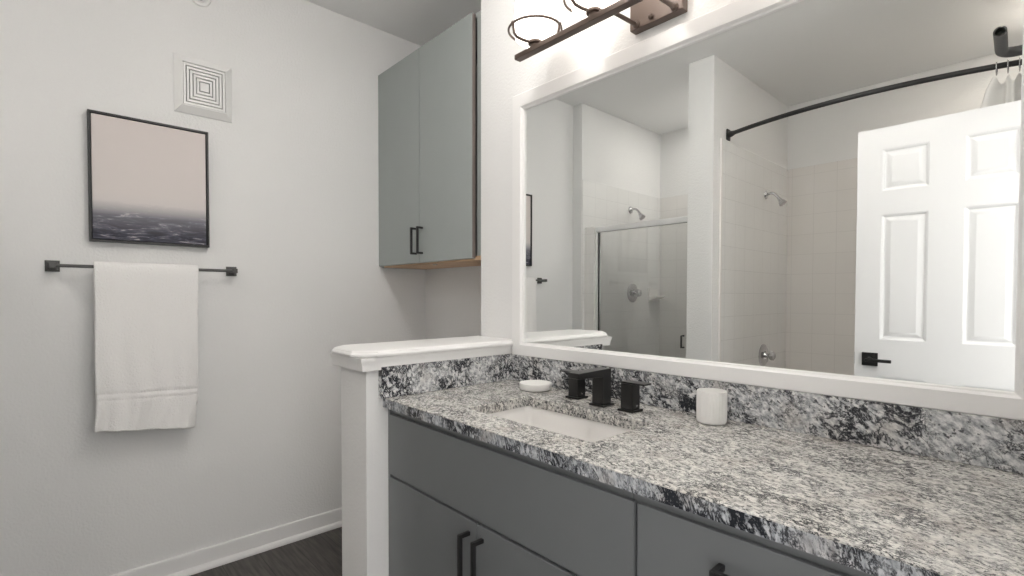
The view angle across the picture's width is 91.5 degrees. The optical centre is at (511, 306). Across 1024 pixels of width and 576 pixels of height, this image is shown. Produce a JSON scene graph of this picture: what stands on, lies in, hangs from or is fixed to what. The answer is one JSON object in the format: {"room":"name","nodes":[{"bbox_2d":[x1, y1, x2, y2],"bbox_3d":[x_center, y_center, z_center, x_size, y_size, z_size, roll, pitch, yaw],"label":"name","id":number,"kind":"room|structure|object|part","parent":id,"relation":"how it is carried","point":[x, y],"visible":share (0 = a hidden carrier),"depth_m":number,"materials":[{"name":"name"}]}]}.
{"room":"bathroom","nodes":[
{"label":"bathroom","id":0,"kind":"room"},
{"bbox_2d":[0,0,424,575],"bbox_3d":[-1.715,-0.164,1.885,3.370,2.623,0.120,-1,2,-43],"label":"wall","id":1,"kind":"structure","parent":0,"point":[294,173],"depth_m":2.16,"materials":[{"name":"white paint"}]},
{"bbox_2d":[45,260,237,275],"bbox_3d":[-1.446,-0.150,2.001,0.628,0.041,0.070,-1,2,-43],"label":"towel bar","id":2,"kind":"object","parent":1,"relation":"attached to","point":[50,265],"visible":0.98,"depth_m":1.83,"materials":[{"name":"grey metal"}]},
{"bbox_3d":[-1.663,-0.146,1.803,0.041,0.041,0.070,-1,2,-43],"label":"post","id":3,"kind":"part","parent":2,"relation":"part of","materials":[{"name":"grey metal"}]},
{"bbox_2d":[93,261,198,431],"bbox_3d":[-1.436,0.169,1.972,0.343,0.676,0.069,-1,2,-43],"label":"towel","id":4,"kind":"object","parent":2,"relation":"hanging from","point":[146,314],"visible":1,"depth_m":1.95,"materials":[{"name":"white fabric"}]},
{"bbox_3d":[-1.230,-0.154,2.200,0.041,0.041,0.070,-1,2,-43],"label":"post","id":5,"kind":"part","parent":2,"relation":"part of","materials":[{"name":"grey metal"}]},
{"bbox_2d":[87,109,209,247],"bbox_3d":[-1.453,-0.494,2.013,0.395,0.492,0.031,-1,2,-43],"label":"framed picture","id":6,"kind":"object","parent":1,"relation":"attached to","point":[148,181],"visible":1,"depth_m":1.99,"materials":[{"name":"black metal"}]},
{"bbox_2d":[192,0,210,6],"bbox_3d":[-1.320,-1.319,2.115,0.082,0.082,0.032,-1,2,-43],"label":"sprinkler","id":7,"kind":"object","parent":1,"relation":"attached to","point":[202,3],"visible":1,"depth_m":2.13,"materials":[{"name":"white plastic"}]},
{"bbox_2d":[173,52,231,122],"bbox_3d":[-1.317,-0.932,2.133,0.214,0.239,0.024,-1,2,-43],"label":"air vent","id":8,"kind":"object","parent":1,"relation":"in","point":[202,88],"visible":1,"depth_m":2.12,"materials":[{"name":"white plastic"}]},
{"bbox_2d":[110,507,341,575],"bbox_3d":[-1.221,1.096,2.266,1.961,0.089,0.028,-1,2,-43],"label":"baseboard","id":9,"kind":"structure","parent":1,"relation":"attached to","point":[200,560],"depth_m":2.25,"materials":[{"name":"white paint"}]},
{"bbox_2d":[191,527,341,575],"bbox_3d":[-0.298,1.224,0.366,3.370,0.080,4.320,-1,2,-43],"label":"floor","id":10,"kind":"structure","parent":0,"point":[320,554],"depth_m":2.23,"materials":[{"name":"brown wood"}]},
{"bbox_2d":[388,409,636,575],"bbox_3d":[0.093,0.739,1.392,0.553,0.846,0.895,-1,2,-43],"label":"vanity cabinet","id":11,"kind":"object","parent":10,"relation":"on","point":[459,504],"visible":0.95,"depth_m":1.18,"materials":[{"name":"grey paint"}]},
{"bbox_3d":[-0.231,0.794,1.396,0.012,0.524,0.432,-1,2,-43],"label":"door","id":12,"kind":"part","parent":11,"relation":"part of","materials":[{"name":"grey paint"}]},
{"bbox_3d":[-0.120,0.629,1.238,0.034,0.132,0.010,-1,2,-43],"label":"handle","id":13,"kind":"part","parent":11,"relation":"part of","materials":[{"name":"black metal"}]},
{"bbox_3d":[-0.084,0.630,1.199,0.034,0.132,0.010,-1,2,-43],"label":"handle","id":14,"kind":"part","parent":11,"relation":"part of","materials":[{"name":"black metal"}]},
{"bbox_3d":[0.069,0.802,1.069,0.012,0.524,0.448,-1,2,-43],"label":"door","id":15,"kind":"part","parent":11,"relation":"part of","materials":[{"name":"grey paint"}]},
{"bbox_2d":[383,379,1023,575],"bbox_3d":[0.275,0.305,1.199,0.534,0.030,1.411,-1,2,-43],"label":"countertop","id":16,"kind":"structure","parent":11,"relation":"on","point":[875,511],"depth_m":0.86,"materials":[{"name":"stone"}]},
{"bbox_2d":[519,380,551,391],"bbox_3d":[0.079,0.268,1.670,0.109,0.024,0.109,-1,2,-43],"label":"soap dish","id":17,"kind":"object","parent":16,"relation":"on","point":[526,385],"visible":1,"depth_m":1.64,"materials":[{"name":"white ceramic"}]},
{"bbox_2d":[490,406,630,441],"bbox_3d":[0.112,0.391,1.319,0.300,0.146,0.502,-1,2,-43],"label":"sink","id":18,"kind":"object","parent":16,"relation":"in","point":[576,427],"visible":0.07,"depth_m":1.46,"materials":[{"name":"white ceramic"}]},
{"bbox_2d":[560,367,650,413],"bbox_3d":[0.225,0.232,1.416,0.177,0.107,0.321,-1,2,-43],"label":"faucet","id":19,"kind":"object","parent":16,"relation":"on","point":[601,376],"visible":1,"depth_m":1.41,"materials":[{"name":"black metal"}]},
{"bbox_3d":[0.188,0.204,1.550,0.035,0.005,0.074,-1,2,-43],"label":"lever","id":20,"kind":"part","parent":19,"relation":"part of","materials":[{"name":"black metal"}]},
{"bbox_3d":[0.200,0.245,1.537,0.050,0.076,0.050,-1,2,-43],"label":"tap handle","id":21,"kind":"part","parent":19,"relation":"part of","materials":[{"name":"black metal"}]},
{"bbox_3d":[0.221,0.232,1.401,0.151,0.107,0.052,-1,2,-43],"label":"spout","id":22,"kind":"part","parent":19,"relation":"part of","materials":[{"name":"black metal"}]},
{"bbox_3d":[0.323,0.249,1.364,0.050,0.076,0.050,-1,2,-43],"label":"tap handle","id":23,"kind":"part","parent":19,"relation":"part of","materials":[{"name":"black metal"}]},
{"bbox_3d":[0.336,0.208,1.350,0.035,0.005,0.074,-1,2,-43],"label":"lever","id":24,"kind":"part","parent":19,"relation":"part of","materials":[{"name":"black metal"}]},
{"bbox_2d":[696,388,727,424],"bbox_3d":[0.496,0.249,1.239,0.071,0.080,0.072,-1,2,-43],"label":"tumbler","id":25,"kind":"object","parent":16,"relation":"on","point":[711,403],"visible":1,"depth_m":1.21,"materials":[{"name":"white ceramic"}]},
{"bbox_2d":[634,493,873,575],"bbox_3d":[0.566,0.751,0.876,0.553,0.846,0.520,-1,2,-43],"label":"base cabinet","id":26,"kind":"object","parent":10,"relation":"on","point":[670,540],"visible":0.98,"depth_m":0.79,"materials":[{"name":"grey paint"}]},
{"bbox_3d":[0.379,0.406,0.689,0.034,0.010,0.205,-1,2,-43],"label":"handle","id":27,"kind":"part","parent":26,"relation":"part of","materials":[{"name":"black metal"}]},
{"bbox_2d":[341,367,388,575],"bbox_3d":[-0.284,0.669,1.778,0.590,0.968,0.182,-1,2,-43],"label":"wall","id":28,"kind":"structure","parent":0,"point":[364,418],"depth_m":1.54,"materials":[{"name":"white paint"}]},
{"bbox_2d":[329,336,512,371],"bbox_3d":[-0.295,0.158,1.748,0.628,0.062,0.245,-1,2,-43],"label":"trim","id":29,"kind":"structure","parent":28,"relation":"on","point":[365,357],"depth_m":1.62,"materials":[{"name":"white paint"}]},
{"bbox_2d":[378,353,511,398],"bbox_3d":[-0.200,0.230,1.705,0.549,0.097,0.023,-1,2,-43],"label":"backsplash","id":30,"kind":"structure","parent":28,"relation":"attached to","point":[399,380],"depth_m":1.66,"materials":[{"name":"stone"}]},
{"bbox_2d":[305,0,480,45],"bbox_3d":[-0.783,-1.491,0.842,3.370,0.080,2.870,-1,2,-43],"label":"ceiling","id":31,"kind":"structure","parent":0,"point":[418,22],"depth_m":2.53,"materials":[{"name":"white paint"}]},
{"bbox_2d":[425,10,480,338],"bbox_3d":[-0.162,-0.176,2.611,0.100,2.623,0.909,-1,2,-43],"label":"wall","id":32,"kind":"structure","parent":0,"point":[452,295],"depth_m":2.71,"materials":[{"name":"white paint"}]},
{"bbox_2d":[378,11,480,269],"bbox_3d":[-0.321,-0.718,2.453,0.330,1.040,0.907,-1,2,-43],"label":"upper cabinet","id":33,"kind":"object","parent":32,"relation":"attached to","point":[429,101],"visible":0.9,"depth_m":2.31,"materials":[{"name":"grey paint"}]},
{"bbox_3d":[-0.578,-0.726,2.554,0.020,1.026,0.408,-1,2,-43],"label":"door","id":34,"kind":"part","parent":33,"relation":"part of","materials":[{"name":"grey paint"}]},
{"bbox_3d":[-0.477,-0.314,2.412,0.034,0.130,0.010,-1,2,-43],"label":"handle","id":35,"kind":"part","parent":33,"relation":"part of","materials":[{"name":"black metal"}]},
{"bbox_3d":[-0.440,-0.313,2.372,0.034,0.130,0.010,-1,2,-43],"label":"handle","id":36,"kind":"part","parent":33,"relation":"part of","materials":[{"name":"black metal"}]},
{"bbox_3d":[-0.312,-0.212,2.487,0.262,0.018,0.848,-1,2,-43],"label":"panel","id":37,"kind":"part","parent":33,"relation":"part of","materials":[{"name":"brown wood"}]},
{"bbox_3d":[-0.299,-0.719,2.250,0.020,1.026,0.408,-1,2,-43],"label":"door","id":38,"kind":"part","parent":33,"relation":"part of","materials":[{"name":"grey paint"}]},
{"bbox_2d":[481,0,735,338],"bbox_3d":[0.649,-0.151,1.489,0.420,2.623,1.841,-1,2,-43],"label":"wall","id":39,"kind":"structure","parent":0,"point":[503,77],"depth_m":1.91,"materials":[{"name":"white paint"}]},
{"bbox_2d":[508,0,687,61],"bbox_3d":[0.332,-0.867,1.330,0.242,0.150,0.869,-1,2,-43],"label":"vanity light","id":40,"kind":"object","parent":39,"relation":"attached to","point":[535,21],"visible":1,"depth_m":1.44,"materials":[{"name":"brown metal"}]},
{"bbox_3d":[0.072,-0.888,1.564,0.128,0.119,0.128,-1,2,-43],"label":"lamp shade","id":41,"kind":"part","parent":40,"relation":"part of","materials":[{"name":"white glass"}]},
{"bbox_3d":[0.229,-0.884,1.393,0.128,0.119,0.128,-1,2,-43],"label":"lamp shade","id":42,"kind":"part","parent":40,"relation":"part of","materials":[{"name":"white glass"}]},
{"bbox_3d":[0.317,-0.807,1.399,0.117,0.019,0.012,-1,2,-43],"label":"arm","id":43,"kind":"part","parent":40,"relation":"part of","materials":[{"name":"brown metal"}]},
{"bbox_3d":[0.398,-0.805,1.311,0.117,0.019,0.012,-1,2,-43],"label":"arm","id":44,"kind":"part","parent":40,"relation":"part of","materials":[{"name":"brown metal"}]},
{"bbox_2d":[511,354,1023,473],"bbox_3d":[0.473,0.239,1.363,0.018,0.095,1.387,-1,2,-43],"label":"backsplash","id":45,"kind":"structure","parent":39,"relation":"attached to","point":[997,443],"depth_m":1.09,"materials":[{"name":"stone"}]},
{"bbox_2d":[512,0,1023,420],"bbox_3d":[0.473,-0.285,1.352,0.021,0.954,1.378,-1,2,-43],"label":"vanity mirror","id":46,"kind":"object","parent":39,"relation":"attached to","point":[823,197],"visible":1,"depth_m":1.16,"materials":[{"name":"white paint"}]}
]}

